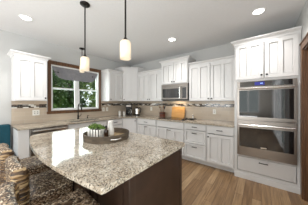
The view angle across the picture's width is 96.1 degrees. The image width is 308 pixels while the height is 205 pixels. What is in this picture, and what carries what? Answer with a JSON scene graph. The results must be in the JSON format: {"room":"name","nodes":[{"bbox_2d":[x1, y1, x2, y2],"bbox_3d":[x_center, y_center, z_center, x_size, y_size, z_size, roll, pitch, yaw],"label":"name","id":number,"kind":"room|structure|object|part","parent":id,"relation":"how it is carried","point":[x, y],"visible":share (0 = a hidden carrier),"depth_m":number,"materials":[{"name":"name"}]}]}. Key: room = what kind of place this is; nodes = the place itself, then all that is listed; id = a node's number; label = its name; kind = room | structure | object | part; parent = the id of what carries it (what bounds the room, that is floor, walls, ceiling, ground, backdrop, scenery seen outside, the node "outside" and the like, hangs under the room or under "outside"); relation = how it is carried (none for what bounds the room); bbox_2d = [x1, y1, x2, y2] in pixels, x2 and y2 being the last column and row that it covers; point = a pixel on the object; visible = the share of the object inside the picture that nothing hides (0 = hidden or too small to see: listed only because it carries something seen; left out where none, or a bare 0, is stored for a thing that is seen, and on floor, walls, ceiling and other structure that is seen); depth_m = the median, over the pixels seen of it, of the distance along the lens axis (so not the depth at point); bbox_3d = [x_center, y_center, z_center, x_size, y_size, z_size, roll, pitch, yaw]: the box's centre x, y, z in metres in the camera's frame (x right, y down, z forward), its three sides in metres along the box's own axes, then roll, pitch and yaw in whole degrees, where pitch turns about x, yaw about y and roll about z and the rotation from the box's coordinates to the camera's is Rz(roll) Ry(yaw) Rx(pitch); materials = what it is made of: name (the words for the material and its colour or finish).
{"room":"kitchen","nodes":[
{"label":"kitchen","id":0,"kind":"room"},
{"bbox_2d":[0,29,130,149],"bbox_3d":[-3.019,0.018,2.346,0.120,2.675,7.000,0,0,37],"label":"wall","id":1,"kind":"structure","parent":0,"point":[8,40],"depth_m":2.81,"materials":[{"name":"grey paint"}]},
{"bbox_2d":[7,49,50,100],"bbox_3d":[-2.423,-0.458,2.712,0.382,0.883,0.585,0,0,37],"label":"upper cabinet","id":2,"kind":"object","parent":1,"relation":"attached to","point":[28,70],"visible":1,"depth_m":2.59,"materials":[{"name":"white paint"}]},
{"bbox_3d":[-2.427,-0.864,2.715,0.372,0.070,0.585,0,0,37],"label":"crown moulding","id":3,"kind":"part","parent":2,"relation":"part of","materials":[{"name":"white paint"}]},
{"bbox_3d":[-2.321,-0.422,2.634,0.004,0.813,0.475,0,0,37],"label":"frame","id":4,"kind":"part","parent":2,"relation":"part of","materials":[{"name":"white paint"}]},
{"bbox_3d":[-2.308,-0.422,2.623,0.030,0.789,0.451,0,0,37],"label":"door","id":5,"kind":"part","parent":2,"relation":"part of","materials":[{"name":"white paint"}]},
{"bbox_2d":[11,101,130,124],"bbox_3d":[-1.777,0.213,3.861,0.012,0.456,3.085,0,0,37],"label":"backsplash","id":6,"kind":"structure","parent":1,"relation":"attached to","point":[21,111],"depth_m":3.04,"materials":[{"name":"beige tile"}]},
{"bbox_2d":[32,110,39,115],"bbox_3d":[-2.486,0.231,2.920,0.008,0.116,0.118,0,0,37],"label":"outlet plate","id":7,"kind":"object","parent":6,"relation":"attached to","point":[34,112],"visible":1,"depth_m":2.91,"materials":[{"name":"beige plastic"}]},
{"bbox_2d":[47,60,101,113],"bbox_3d":[-2.005,-0.327,3.623,0.160,1.211,1.328,0,0,37],"label":"window","id":8,"kind":"structure","parent":1,"relation":"in","point":[51,110],"depth_m":3.56,"materials":[{"name":"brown wood"}]},
{"bbox_3d":[-2.203,-0.074,3.397,0.024,0.520,0.534,0,0,37],"label":"sash","id":9,"kind":"part","parent":8,"relation":"part of","materials":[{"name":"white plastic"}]},
{"bbox_3d":[-1.969,0.242,3.595,0.070,0.074,1.328,0,0,37],"label":"sill","id":10,"kind":"part","parent":8,"relation":"part of","materials":[{"name":"brown wood"}]},
{"bbox_2d":[52,65,97,81],"bbox_3d":[-1.986,-0.684,3.608,0.037,0.297,1.115,0,0,37],"label":"window valance","id":11,"kind":"object","parent":8,"relation":"attached to","point":[61,72],"visible":0.98,"depth_m":3.54,"materials":[{"name":"grey fabric"}]},
{"bbox_3d":[-1.839,-0.074,3.872,0.024,0.520,0.534,0,0,37],"label":"sash","id":12,"kind":"part","parent":8,"relation":"part of","materials":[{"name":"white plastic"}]},
{"bbox_2d":[101,69,123,100],"bbox_3d":[-1.265,-0.472,4.226,0.382,0.913,0.559,0,0,37],"label":"upper cabinet","id":13,"kind":"object","parent":1,"relation":"attached to","point":[112,80],"visible":1,"depth_m":4.10,"materials":[{"name":"white paint"}]},
{"bbox_3d":[-1.269,-0.894,4.230,0.372,0.070,0.559,0,0,37],"label":"crown moulding","id":14,"kind":"part","parent":13,"relation":"part of","materials":[{"name":"white paint"}]},
{"bbox_3d":[-1.133,-0.438,4.160,0.030,0.819,0.480,0,0,37],"label":"door","id":15,"kind":"part","parent":13,"relation":"part of","materials":[{"name":"white paint"}]},
{"bbox_2d":[0,0,305,65],"bbox_3d":[-1.285,-1.369,1.020,4.485,0.100,7.240,0,0,37],"label":"ceiling","id":16,"kind":"structure","parent":0,"point":[196,25],"depth_m":2.31,"materials":[{"name":"paint"}]},
{"bbox_2d":[18,14,32,20],"bbox_3d":[-2.015,-1.315,2.182,0.176,0.007,0.176,0,0,37],"label":"recessed light","id":17,"kind":"object","parent":16,"relation":"in","point":[24,17],"visible":1,"depth_m":2.16,"materials":[{"name":"white plastic"}]},
{"bbox_2d":[80,1,89,70],"bbox_3d":[-0.931,-0.871,1.869,0.124,0.896,0.124,0,0,37],"label":"pendant lamp","id":18,"kind":"object","parent":16,"relation":"hanging from","point":[84,60],"visible":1,"depth_m":1.85,"materials":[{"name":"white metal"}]},
{"bbox_3d":[-0.931,-0.512,1.869,0.108,0.179,0.108,0,0,37],"label":"lamp shade","id":19,"kind":"part","parent":18,"relation":"part of","materials":[{"name":"white glass"}]},
{"bbox_3d":[-0.931,-0.964,1.869,0.017,0.663,0.018,0,0,37],"label":"rod","id":20,"kind":"part","parent":18,"relation":"part of","materials":[{"name":"brown metal"}]},
{"bbox_2d":[120,0,130,60],"bbox_3d":[-0.283,-0.871,1.373,0.124,0.896,0.124,0,0,37],"label":"pendant lamp","id":21,"kind":"object","parent":16,"relation":"hanging from","point":[125,44],"visible":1,"depth_m":1.33,"materials":[{"name":"white glass"}]},
{"bbox_3d":[-0.283,-0.964,1.373,0.017,0.663,0.018,0,0,37],"label":"rod","id":22,"kind":"part","parent":21,"relation":"part of","materials":[{"name":"brown metal"}]},
{"bbox_3d":[-0.283,-0.512,1.373,0.108,0.179,0.108,0,0,37],"label":"lamp shade","id":23,"kind":"part","parent":21,"relation":"part of","materials":[{"name":"white glass"}]},
{"bbox_2d":[251,7,265,14],"bbox_3d":[1.528,-1.315,2.024,0.176,0.007,0.176,0,0,37],"label":"recessed light","id":24,"kind":"object","parent":16,"relation":"in","point":[261,10],"visible":1,"depth_m":2.02,"materials":[{"name":"white plastic"}]},
{"bbox_2d":[0,159,307,204],"bbox_3d":[-1.285,1.406,1.020,4.485,0.100,7.240,0,0,37],"label":"floor","id":25,"kind":"structure","parent":0,"point":[202,184],"depth_m":2.12,"materials":[{"name":"brown wood"}]},
{"bbox_2d":[0,124,10,148],"bbox_3d":[-2.635,0.883,2.209,0.550,0.945,0.530,0,0,37],"label":"upholstered chair","id":26,"kind":"object","parent":25,"relation":"on","point":[5,129],"visible":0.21,"depth_m":2.48,"materials":[{"name":"teal fabric"}]},
{"bbox_2d":[12,128,28,158],"bbox_3d":[-2.437,0.913,2.524,0.564,0.885,0.140,0,0,37],"label":"end panel","id":27,"kind":"object","parent":25,"relation":"on","point":[20,139],"visible":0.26,"depth_m":2.37,"materials":[{"name":"white paint"}]},
{"bbox_3d":[-2.474,0.913,2.476,0.564,0.885,0.018,0,0,37],"label":"panel","id":28,"kind":"part","parent":27,"relation":"part of","materials":[{"name":"white paint"}]},
{"bbox_2d":[0,143,49,184],"bbox_3d":[-1.554,0.921,1.655,0.471,0.871,0.423,0,0,37],"label":"counter stool","id":29,"kind":"object","parent":25,"relation":"on","point":[34,165],"visible":0.47,"depth_m":1.57,"materials":[{"name":"brown fabric"}]},
{"bbox_3d":[-1.653,0.636,1.526,0.395,0.301,0.089,0,2,37],"label":"backrest","id":30,"kind":"part","parent":29,"relation":"part of","materials":[{"name":"beige fabric"}]},
{"bbox_3d":[-1.543,0.790,1.670,0.435,0.139,0.385,0,0,37],"label":"seat","id":31,"kind":"part","parent":29,"relation":"part of","materials":[{"name":"brown fabric"}]},
{"bbox_2d":[3,155,72,204],"bbox_3d":[-1.054,0.921,1.272,0.471,0.871,0.423,0,0,37],"label":"counter stool","id":32,"kind":"object","parent":25,"relation":"on","point":[44,187],"visible":0.77,"depth_m":1.15,"materials":[{"name":"brown fabric"}]},
{"bbox_3d":[-1.152,0.636,1.144,0.395,0.301,0.089,0,2,37],"label":"backrest","id":33,"kind":"part","parent":32,"relation":"part of","materials":[{"name":"beige fabric"}]},
{"bbox_3d":[-1.042,0.790,1.288,0.435,0.139,0.385,0,0,37],"label":"seat","id":34,"kind":"part","parent":32,"relation":"part of","materials":[{"name":"brown fabric"}]},
{"bbox_2d":[29,125,67,169],"bbox_3d":[-2.170,0.918,2.791,0.628,0.875,0.594,0,0,37],"label":"dishwasher","id":35,"kind":"object","parent":25,"relation":"on","point":[63,127],"visible":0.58,"depth_m":2.53,"materials":[{"name":"silver metal"}]},
{"bbox_3d":[-1.931,0.518,2.607,0.024,0.023,0.540,0,0,37],"label":"handle","id":36,"kind":"part","parent":35,"relation":"part of","materials":[{"name":"metal"}]},
{"bbox_2d":[0,181,99,204],"bbox_3d":[-0.630,0.921,0.883,0.471,0.871,0.515,0,0,40],"label":"counter stool","id":37,"kind":"object","parent":25,"relation":"on","point":[9,191],"visible":1,"depth_m":0.99,"materials":[{"name":"brown fabric"}]},
{"bbox_3d":[-0.764,0.636,0.725,0.395,0.301,0.089,0,2,40],"label":"backrest","id":38,"kind":"part","parent":37,"relation":"part of","materials":[{"name":"beige fabric"}]},
{"bbox_3d":[-0.617,0.790,0.897,0.435,0.139,0.477,0,0,40],"label":"seat","id":39,"kind":"part","parent":37,"relation":"part of","materials":[{"name":"brown fabric"}]},
{"bbox_2d":[68,120,105,128],"bbox_3d":[-1.729,0.913,3.406,0.642,0.885,0.909,0,0,37],"label":"base cabinet","id":40,"kind":"object","parent":25,"relation":"on","point":[71,126],"visible":0.02,"depth_m":3.13,"materials":[{"name":"white paint"}]},
{"bbox_2d":[106,118,121,127],"bbox_3d":[-1.294,0.913,3.973,0.643,0.885,0.518,0,0,37],"label":"base cabinet","id":41,"kind":"object","parent":25,"relation":"on","point":[117,123],"visible":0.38,"depth_m":3.86,"materials":[{"name":"white paint"}]},
{"bbox_3d":[-1.073,0.565,3.804,0.020,0.153,0.494,0,0,37],"label":"drawer","id":42,"kind":"part","parent":41,"relation":"part of","materials":[{"name":"white paint"}]},
{"bbox_2d":[72,148,181,204],"bbox_3d":[-0.484,0.914,1.613,1.398,0.884,0.762,0,0,37],"label":"base cabinet","id":43,"kind":"object","parent":25,"relation":"on","point":[160,183],"visible":0.2,"depth_m":1.13,"materials":[{"name":"brown wood"}]},
{"bbox_3d":[-0.706,0.866,1.322,0.415,0.760,0.030,0,0,37],"label":"panel","id":44,"kind":"part","parent":43,"relation":"part of","materials":[{"name":"brown wood"}]},
{"bbox_2d":[29,127,184,194],"bbox_3d":[-0.701,0.457,1.621,1.818,0.031,1.064,0,0,37],"label":"countertop","id":45,"kind":"structure","parent":43,"relation":"on","point":[100,168],"depth_m":1.14,"materials":[{"name":"stone"}]},
{"bbox_2d":[82,128,128,143],"bbox_3d":[-0.576,0.404,1.699,0.536,0.074,0.540,0,0,-5],"label":"serving tray","id":46,"kind":"object","parent":45,"relation":"on","point":[120,134],"visible":0.71,"depth_m":1.49,"materials":[{"name":"brown wood"}]},
{"bbox_2d":[87,123,104,136],"bbox_3d":[-0.694,0.345,1.665,0.226,0.170,0.152,0,0,17],"label":"planter","id":47,"kind":"object","parent":46,"relation":"on","point":[95,130],"visible":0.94,"depth_m":1.62,"materials":[{"name":"ceramic"}]},
{"bbox_2d":[104,125,107,136],"bbox_3d":[-0.570,0.357,1.650,0.052,0.146,0.051,0,0,37],"label":"bottle","id":48,"kind":"object","parent":46,"relation":"on","point":[106,129],"visible":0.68,"depth_m":1.63,"materials":[{"name":"brown glass"}]},
{"bbox_2d":[107,120,113,135],"bbox_3d":[-0.551,0.336,1.746,0.101,0.190,0.091,0,0,-43],"label":"pitcher","id":49,"kind":"object","parent":46,"relation":"on","point":[110,128],"visible":0.94,"depth_m":1.72,"materials":[{"name":"white ceramic"}]},
{"bbox_3d":[-0.364,0.866,1.060,0.415,0.760,0.030,0,0,37],"label":"panel","id":50,"kind":"part","parent":43,"relation":"part of","materials":[{"name":"brown wood"}]},
{"bbox_3d":[-0.165,0.914,0.925,0.056,0.884,0.056,0,0,37],"label":"corner post","id":51,"kind":"part","parent":43,"relation":"part of","materials":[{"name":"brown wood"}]},
{"bbox_3d":[0.063,0.914,1.192,0.012,0.884,0.726,0,0,37],"label":"panel","id":52,"kind":"part","parent":43,"relation":"part of","materials":[{"name":"brown wood"}]},
{"bbox_3d":[0.260,0.914,1.482,0.056,0.884,0.056,0,0,37],"label":"corner post","id":53,"kind":"part","parent":43,"relation":"part of","materials":[{"name":"brown wood"}]},
{"bbox_2d":[122,118,136,132],"bbox_3d":[-0.761,0.913,4.458,0.899,0.885,0.899,0,0,37],"label":"base cabinet","id":54,"kind":"object","parent":25,"relation":"on","point":[130,124],"visible":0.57,"depth_m":4.03,"materials":[{"name":"white paint"}]},
{"bbox_2d":[11,114,233,130],"bbox_3d":[-0.437,0.456,2.832,3.392,0.030,3.092,0,0,37],"label":"countertop","id":55,"kind":"structure","parent":54,"relation":"on","point":[18,127],"depth_m":3.08,"materials":[{"name":"stone"}]},
{"bbox_2d":[125,104,131,114],"bbox_3d":[-0.826,0.266,4.565,0.200,0.350,0.253,0,0,-5],"label":"coffee maker","id":56,"kind":"object","parent":55,"relation":"on","point":[128,106],"visible":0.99,"depth_m":4.49,"materials":[{"name":"black plastic"}]},
{"bbox_2d":[134,107,140,114],"bbox_3d":[-0.540,0.309,4.571,0.196,0.264,0.182,0,0,-23],"label":"kettle","id":57,"kind":"object","parent":55,"relation":"on","point":[137,108],"visible":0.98,"depth_m":4.52,"materials":[{"name":"silver plastic"}]},
{"bbox_2d":[158,117,188,120],"bbox_3d":[0.534,0.427,3.601,0.730,0.028,0.470,0,0,37],"label":"cooktop","id":58,"kind":"object","parent":55,"relation":"in","point":[169,118],"visible":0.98,"depth_m":3.57,"materials":[{"name":"black glass"}]},
{"bbox_2d":[171,107,184,117],"bbox_3d":[0.672,0.293,3.856,0.400,0.294,0.072,0,0,37],"label":"cutting board","id":59,"kind":"object","parent":55,"relation":"on","point":[179,112],"visible":0.94,"depth_m":3.84,"materials":[{"name":"brown wood"}]},
{"bbox_2d":[137,118,156,136],"bbox_3d":[-0.048,0.913,4.075,0.698,0.885,0.643,0,0,37],"label":"base cabinet","id":60,"kind":"object","parent":25,"relation":"on","point":[144,126],"visible":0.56,"depth_m":3.83,"materials":[{"name":"white paint"}]},
{"bbox_3d":[-0.217,0.565,3.854,0.674,0.153,0.020,0,0,37],"label":"drawer","id":61,"kind":"part","parent":60,"relation":"part of","materials":[{"name":"white paint"}]},
{"bbox_2d":[156,120,185,159],"bbox_3d":[0.544,0.913,3.623,0.789,0.885,0.643,0,0,37],"label":"base cabinet","id":62,"kind":"object","parent":25,"relation":"on","point":[170,130],"visible":0.5,"depth_m":3.37,"materials":[{"name":"white paint"}]},
{"bbox_2d":[184,123,207,165],"bbox_3d":[1.055,0.913,3.232,0.496,0.885,0.643,0,0,37],"label":"base cabinet","id":63,"kind":"object","parent":25,"relation":"on","point":[195,135],"visible":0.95,"depth_m":3.00,"materials":[{"name":"white paint"}]},
{"bbox_3d":[0.889,1.080,3.014,0.472,0.312,0.030,0,0,37],"label":"drawer","id":64,"kind":"part","parent":63,"relation":"part of","materials":[{"name":"white paint"}]},
{"bbox_3d":[0.889,0.768,3.014,0.472,0.285,0.030,0,0,37],"label":"drawer","id":65,"kind":"part","parent":63,"relation":"part of","materials":[{"name":"white paint"}]},
{"bbox_3d":[0.886,0.551,3.010,0.472,0.126,0.020,0,0,37],"label":"drawer","id":66,"kind":"part","parent":63,"relation":"part of","materials":[{"name":"white paint"}]},
{"bbox_3d":[0.899,0.861,3.028,0.496,0.780,0.004,0,0,37],"label":"frame","id":67,"kind":"part","parent":63,"relation":"part of","materials":[{"name":"white paint"}]},
{"bbox_2d":[207,125,233,172],"bbox_3d":[1.453,0.913,2.928,0.505,0.885,0.643,0,0,37],"label":"base cabinet","id":68,"kind":"object","parent":25,"relation":"on","point":[220,139],"visible":0.94,"depth_m":2.70,"materials":[{"name":"white paint"}]},
{"bbox_3d":[1.284,0.565,2.706,0.481,0.153,0.020,0,0,37],"label":"drawer","id":69,"kind":"part","parent":68,"relation":"part of","materials":[{"name":"white paint"}]},
{"bbox_2d":[231,26,301,193],"bbox_3d":[1.959,0.134,2.518,0.903,2.445,0.680,0,0,37],"label":"tall cabinet","id":70,"kind":"object","parent":25,"relation":"on","point":[274,55],"visible":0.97,"depth_m":2.22,"materials":[{"name":"white paint"}]},
{"bbox_3d":[1.640,-0.693,2.392,0.396,0.613,0.030,0,0,37],"label":"door","id":71,"kind":"part","parent":70,"relation":"part of","materials":[{"name":"white paint"}]},
{"bbox_3d":[1.961,-1.052,2.521,0.903,0.075,0.673,0,0,37],"label":"crown moulding","id":72,"kind":"part","parent":70,"relation":"part of","materials":[{"name":"white paint"}]},
{"bbox_2d":[237,78,296,164],"bbox_3d":[1.928,0.290,2.433,0.758,1.278,0.618,0,0,37],"label":"double oven","id":73,"kind":"object","parent":70,"relation":"in","point":[266,109],"visible":1,"depth_m":2.21,"materials":[{"name":"silver metal"}]},
{"bbox_3d":[1.758,0.392,2.211,0.698,0.025,0.060,0,0,37],"label":"handle","id":74,"kind":"part","parent":73,"relation":"part of","materials":[{"name":"metal"}]},
{"bbox_3d":[1.776,0.608,2.233,0.686,0.333,0.002,0,0,37],"label":"door glass","id":75,"kind":"part","parent":73,"relation":"part of","materials":[{"name":"black glass"}]},
{"bbox_3d":[1.758,-0.221,2.211,0.698,0.025,0.060,0,0,37],"label":"handle","id":76,"kind":"part","parent":73,"relation":"part of","materials":[{"name":"metal"}]},
{"bbox_3d":[1.776,0.032,2.233,0.686,0.450,0.002,0,0,37],"label":"door glass","id":77,"kind":"part","parent":73,"relation":"part of","materials":[{"name":"black glass"}]},
{"bbox_3d":[1.793,-0.300,2.257,0.750,0.086,0.012,0,0,37],"label":"control panel","id":78,"kind":"part","parent":73,"relation":"part of","materials":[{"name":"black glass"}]},
{"bbox_3d":[1.804,0.290,2.271,0.758,1.278,0.024,0,0,37],"label":"trim frame","id":79,"kind":"part","parent":73,"relation":"part of","materials":[{"name":"metal"}]},
{"bbox_3d":[1.787,0.622,2.248,0.754,0.606,0.034,0,0,37],"label":"oven door","id":80,"kind":"part","parent":73,"relation":"part of","materials":[{"name":"metal"}]},
{"bbox_3d":[1.787,0.029,2.248,0.754,0.556,0.034,0,0,37],"label":"oven door","id":81,"kind":"part","parent":73,"relation":"part of","materials":[{"name":"metal"}]},
{"bbox_3d":[1.818,1.093,2.288,0.750,0.241,0.020,0,0,37],"label":"drawer","id":82,"kind":"part","parent":70,"relation":"part of","materials":[{"name":"white paint"}]},
{"bbox_3d":[1.808,1.313,2.276,0.848,0.085,0.012,0,0,37],"label":"moulding","id":83,"kind":"part","parent":70,"relation":"part of","materials":[{"name":"white paint"}]},
{"bbox_3d":[1.961,-0.693,2.147,0.388,0.613,0.030,0,0,37],"label":"door","id":84,"kind":"part","parent":70,"relation":"part of","materials":[{"name":"white paint"}]},
{"bbox_2d":[131,43,233,70],"bbox_3d":[0.877,0.018,3.848,4.485,2.675,0.120,0,0,37],"label":"wall","id":85,"kind":"structure","parent":0,"point":[225,50],"depth_m":3.50,"materials":[{"name":"grey paint"}]},
{"bbox_2d":[115,67,145,100],"bbox_3d":[-0.778,-0.552,4.589,0.715,1.073,0.715,0,0,37],"label":"upper cabinet","id":86,"kind":"object","parent":85,"relation":"attached to","point":[130,76],"visible":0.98,"depth_m":4.38,"materials":[{"name":"white paint"}]},
{"bbox_3d":[-0.751,-0.515,4.386,0.441,0.974,0.030,0,0,-8],"label":"door","id":87,"kind":"part","parent":86,"relation":"part of","materials":[{"name":"white paint"}]},
{"bbox_3d":[-0.778,-1.052,4.589,0.715,0.075,0.715,0,0,37],"label":"crown moulding","id":88,"kind":"part","parent":86,"relation":"part of","materials":[{"name":"white paint"}]},
{"bbox_2d":[137,68,161,100],"bbox_3d":[-0.052,-0.472,4.242,0.968,0.913,0.382,0,0,37],"label":"upper cabinet","id":89,"kind":"object","parent":85,"relation":"attached to","point":[149,81],"visible":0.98,"depth_m":4.10,"materials":[{"name":"white paint"}]},
{"bbox_3d":[-0.330,-0.438,4.272,0.466,0.819,0.030,0,0,37],"label":"door","id":90,"kind":"part","parent":89,"relation":"part of","materials":[{"name":"white paint"}]},
{"bbox_3d":[-0.049,-0.894,4.247,0.968,0.070,0.372,0,0,37],"label":"crown moulding","id":91,"kind":"part","parent":89,"relation":"part of","materials":[{"name":"white paint"}]},
{"bbox_3d":[0.050,-0.438,3.982,0.466,0.819,0.030,0,0,37],"label":"door","id":92,"kind":"part","parent":89,"relation":"part of","materials":[{"name":"white paint"}]},
{"bbox_2d":[161,83,188,100],"bbox_3d":[0.604,-0.242,3.676,0.750,0.420,0.458,0,0,37],"label":"microwave","id":93,"kind":"object","parent":85,"relation":"attached to","point":[170,92],"visible":1,"depth_m":3.52,"materials":[{"name":"silver metal"}]},
{"bbox_3d":[0.429,-0.220,3.592,0.495,0.235,0.002,0,0,37],"label":"door glass","id":94,"kind":"part","parent":93,"relation":"part of","materials":[{"name":"grey glass"}]},
{"bbox_3d":[0.449,-0.218,3.597,0.600,0.312,0.030,0,0,37],"label":"door","id":95,"kind":"part","parent":93,"relation":"part of","materials":[{"name":"metal"}]},
{"bbox_3d":[0.748,-0.218,3.368,0.147,0.312,0.030,0,0,37],"label":"control panel","id":96,"kind":"part","parent":93,"relation":"part of","materials":[{"name":"metal"}]},
{"bbox_2d":[159,55,195,84],"bbox_3d":[0.613,-0.772,3.688,0.870,0.633,0.456,0,0,37],"label":"upper cabinet","id":97,"kind":"object","parent":85,"relation":"attached to","point":[176,70],"visible":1,"depth_m":3.50,"materials":[{"name":"white paint"}]},
{"bbox_3d":[0.354,-0.735,3.657,0.362,0.534,0.030,0,0,37],"label":"door","id":98,"kind":"part","parent":97,"relation":"part of","materials":[{"name":"white paint"}]},
{"bbox_3d":[0.513,-0.735,3.558,0.760,0.558,0.004,0,0,37],"label":"frame","id":99,"kind":"part","parent":97,"relation":"part of","materials":[{"name":"white paint"}]},
{"bbox_3d":[0.616,-1.052,3.692,0.870,0.075,0.445,0,0,37],"label":"crown moulding","id":100,"kind":"part","parent":97,"relation":"part of","materials":[{"name":"white paint"}]},
{"bbox_3d":[0.651,-0.735,3.430,0.362,0.534,0.030,0,0,37],"label":"door","id":101,"kind":"part","parent":97,"relation":"part of","materials":[{"name":"white paint"}]},
{"bbox_2d":[131,101,233,121],"bbox_3d":[0.502,0.213,4.052,3.379,0.456,0.012,0,0,37],"label":"backsplash","id":102,"kind":"structure","parent":85,"relation":"attached to","point":[199,109],"depth_m":3.62,"materials":[{"name":"beige tile"}]},
{"bbox_2d":[188,55,233,100],"bbox_3d":[1.335,-0.472,3.182,1.000,0.913,0.382,0,0,37],"label":"upper cabinet","id":103,"kind":"object","parent":85,"relation":"attached to","point":[211,79],"visible":0.91,"depth_m":3.04,"materials":[{"name":"white paint"}]},
{"bbox_3d":[1.051,-0.438,3.217,0.482,0.819,0.030,0,0,37],"label":"door","id":104,"kind":"part","parent":103,"relation":"part of","materials":[{"name":"white paint"}]},
{"bbox_3d":[1.338,-0.894,3.186,1.000,0.070,0.372,0,0,37],"label":"crown moulding","id":105,"kind":"part","parent":103,"relation":"part of","materials":[{"name":"white paint"}]},
{"bbox_3d":[1.443,-0.438,2.917,0.482,0.819,0.030,0,0,37],"label":"door","id":106,"kind":"part","parent":103,"relation":"part of","materials":[{"name":"white paint"}]},
{"bbox_2d":[294,0,307,40],"bbox_3d":[0.449,0.018,-0.305,0.120,2.675,7.000,0,0,37],"label":"wall","id":107,"kind":"structure","parent":0,"point":[302,21],"depth_m":1.93,"materials":[{"name":"grey paint"}]},
{"bbox_2d":[299,32,307,201],"bbox_3d":[1.841,0.264,1.541,0.152,2.184,1.061,0,0,37],"label":"door","id":108,"kind":"structure","parent":107,"relation":"in","point":[303,45],"depth_m":1.89,"materials":[{"name":"brown wood"}]},
{"label":"outside","id":109,"kind":"structure","parent":0,"visible":0},
{"bbox_3d":[-13.047,1.806,10.642,25.870,0.100,34.000,0,0,37],"label":"lawn","id":110,"kind":"structure","parent":109,"visible":0},
{"bbox_2d":[52,68,66,107],"bbox_3d":[-5.257,-0.448,6.882,2.344,4.448,1.973,0,0,37],"label":"tree","id":111,"kind":"object","parent":110,"relation":"on","point":[59,97],"visible":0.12,"depth_m":6.64,"materials":[{"name":"green plant"}]},
{"bbox_2d":[62,80,90,107],"bbox_3d":[-6.688,-1.042,11.046,3.258,5.611,2.838,0,0,41],"label":"tree","id":112,"kind":"object","parent":110,"relation":"on","point":[69,103],"visible":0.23,"depth_m":10.70,"materials":[{"name":"green plant"}]},
{"bbox_2d":[80,79,95,106],"bbox_3d":[-3.658,-0.340,8.947,2.178,4.257,2.450,0,0,37],"label":"tree","id":113,"kind":"object","parent":110,"relation":"on","point":[92,85],"visible":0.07,"depth_m":8.35,"materials":[{"name":"green plant"}]}
]}

